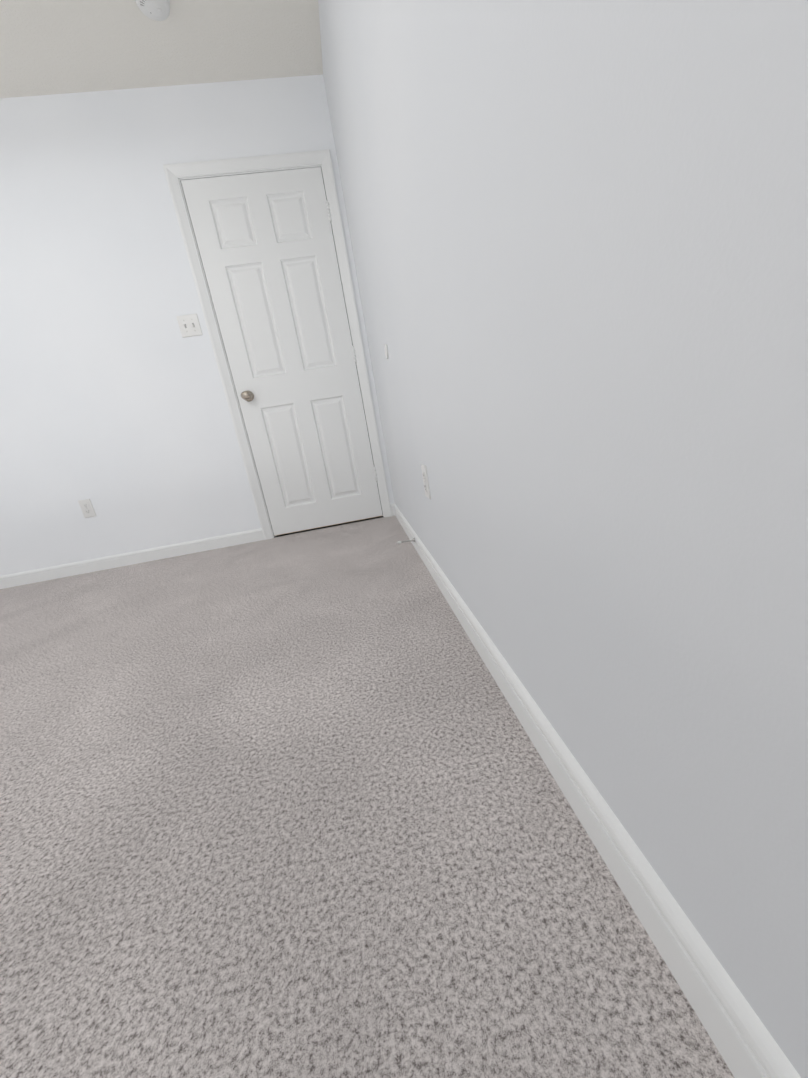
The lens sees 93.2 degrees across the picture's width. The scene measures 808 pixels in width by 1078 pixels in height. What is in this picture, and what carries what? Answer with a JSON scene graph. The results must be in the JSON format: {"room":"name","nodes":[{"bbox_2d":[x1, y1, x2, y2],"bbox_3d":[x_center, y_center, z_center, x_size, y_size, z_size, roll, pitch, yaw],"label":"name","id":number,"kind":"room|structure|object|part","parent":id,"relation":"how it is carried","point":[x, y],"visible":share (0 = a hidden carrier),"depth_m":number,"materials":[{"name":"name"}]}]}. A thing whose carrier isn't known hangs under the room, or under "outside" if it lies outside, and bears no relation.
{"room":"empty bedroom","nodes":[
{"label":"empty bedroom","id":0,"kind":"room"},
{"bbox_2d":[0,0,322,97],"bbox_3d":[-1.691,-1.676,-0.194,3.416,0.100,4.565,-11,16,-5],"label":"ceiling","id":1,"kind":"structure","parent":0,"point":[49,47],"depth_m":1.77,"materials":[{"name":"white paint"}]},
{"bbox_2d":[135,0,169,20],"bbox_3d":[-1.046,-2.230,1.591,0.136,0.042,0.136,-11,16,-5],"label":"smoke detector","id":2,"kind":"object","parent":1,"relation":"attached to","point":[157,10],"visible":1,"depth_m":1.60,"materials":[{"name":"white plastic"}]},
{"bbox_2d":[0,74,394,575],"bbox_3d":[-1.808,-1.043,2.285,3.186,2.440,0.115,-11,16,-5],"label":"wall","id":3,"kind":"structure","parent":0,"point":[114,408],"depth_m":2.19,"materials":[{"name":"paint"}]},
{"bbox_2d":[78,499,95,517],"bbox_3d":[-2.009,-0.193,2.419,0.070,0.114,0.008,-11,16,-5],"label":"electrical outlet","id":4,"kind":"object","parent":3,"relation":"attached to","point":[86,507],"visible":1,"depth_m":2.42,"materials":[{"name":"white plastic"}]},
{"bbox_2d":[0,528,264,588],"bbox_3d":[-2.053,0.175,2.509,2.230,0.083,0.013,-11,16,-5],"label":"baseboard","id":5,"kind":"structure","parent":3,"relation":"attached to","point":[173,550],"depth_m":2.53,"materials":[{"name":"white paint"}]},
{"bbox_2d":[176,314,202,337],"bbox_3d":[-1.261,-1.253,2.239,0.116,0.114,0.020,-11,16,-5],"label":"double light switch","id":6,"kind":"object","parent":3,"relation":"attached to","point":[189,325],"visible":1,"depth_m":2.24,"materials":[{"name":"white plastic"}]},
{"bbox_2d":[163,149,391,539],"bbox_3d":[-0.692,-1.092,2.427,0.892,2.107,0.134,-11,16,-5],"label":"door frame","id":7,"kind":"structure","parent":3,"relation":"attached to","point":[174,173],"depth_m":2.24,"materials":[{"name":"white paint"}]},
{"bbox_2d":[181,167,382,535],"bbox_3d":[-0.673,-1.052,2.375,0.774,2.030,0.102,-11,16,-5],"label":"door","id":8,"kind":"structure","parent":3,"relation":"in","point":[266,244],"depth_m":2.34,"materials":[{"name":"paint"}]},
{"bbox_3d":[-0.968,-0.886,2.358,0.070,0.066,0.066,-11,16,-5],"label":"knob","id":9,"kind":"part","parent":8,"relation":"part of","materials":[{"name":"silver metal"}]},
{"bbox_3d":[-0.432,-1.887,2.198,0.022,0.099,0.012,-11,16,-5],"label":"door hinge","id":10,"kind":"part","parent":8,"relation":"part of","materials":[{"name":"white metal"}]},
{"bbox_3d":[-0.314,-1.167,2.409,0.022,0.099,0.012,-11,16,-5],"label":"door hinge","id":11,"kind":"part","parent":8,"relation":"part of","materials":[{"name":"white metal"}]},
{"bbox_3d":[-0.195,-0.446,2.620,0.022,0.099,0.012,-11,16,-5],"label":"door hinge","id":12,"kind":"part","parent":8,"relation":"part of","materials":[{"name":"white metal"}]},
{"bbox_2d":[0,516,734,1077],"bbox_3d":[-1.462,0.722,0.640,4.316,0.100,5.465,-11,16,-5],"label":"floor carpet","id":13,"kind":"object","parent":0,"point":[292,806],"depth_m":0.58,"materials":[{"name":"grey carpet"}]},
{"bbox_2d":[274,516,382,537],"bbox_3d":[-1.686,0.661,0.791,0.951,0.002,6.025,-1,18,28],"label":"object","id":14,"kind":"structure","parent":13,"relation":"on","point":[328,526],"depth_m":2.69,"materials":[{"name":"black"}]},
{"bbox_2d":[318,0,807,1077],"bbox_3d":[0.121,-0.783,0.314,0.115,2.440,4.565,-11,16,-5],"label":"wall","id":15,"kind":"structure","parent":0,"point":[578,232],"depth_m":0.34,"materials":[{"name":"paint"}]},
{"bbox_2d":[384,344,388,358],"bbox_3d":[-0.076,-0.811,1.653,0.008,0.058,0.058,-11,16,-5],"label":"wall plate","id":16,"kind":"object","parent":15,"relation":"attached to","point":[386,351],"visible":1,"depth_m":1.64,"materials":[{"name":"white plastic"}]},
{"bbox_2d":[397,538,414,543],"bbox_3d":[0.011,0.011,1.840,0.088,0.022,0.026,-11,16,-5],"label":"door stop","id":17,"kind":"object","parent":15,"relation":"attached to","point":[400,542],"visible":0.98,"depth_m":1.84,"materials":[{"name":"silver metal"}]},
{"bbox_2d":[421,464,430,498],"bbox_3d":[0.074,-0.198,1.319,0.008,0.114,0.070,-11,16,-5],"label":"electrical outlet","id":18,"kind":"object","parent":15,"relation":"attached to","point":[425,480],"visible":1,"depth_m":1.30,"materials":[{"name":"white plastic"}]},
{"bbox_2d":[390,504,800,1077],"bbox_3d":[0.232,0.348,0.634,0.034,0.083,4.335,-11,16,-5],"label":"baseboard","id":19,"kind":"structure","parent":15,"relation":"attached to","point":[740,1036],"depth_m":0.42,"materials":[{"name":"white paint"}]}
]}

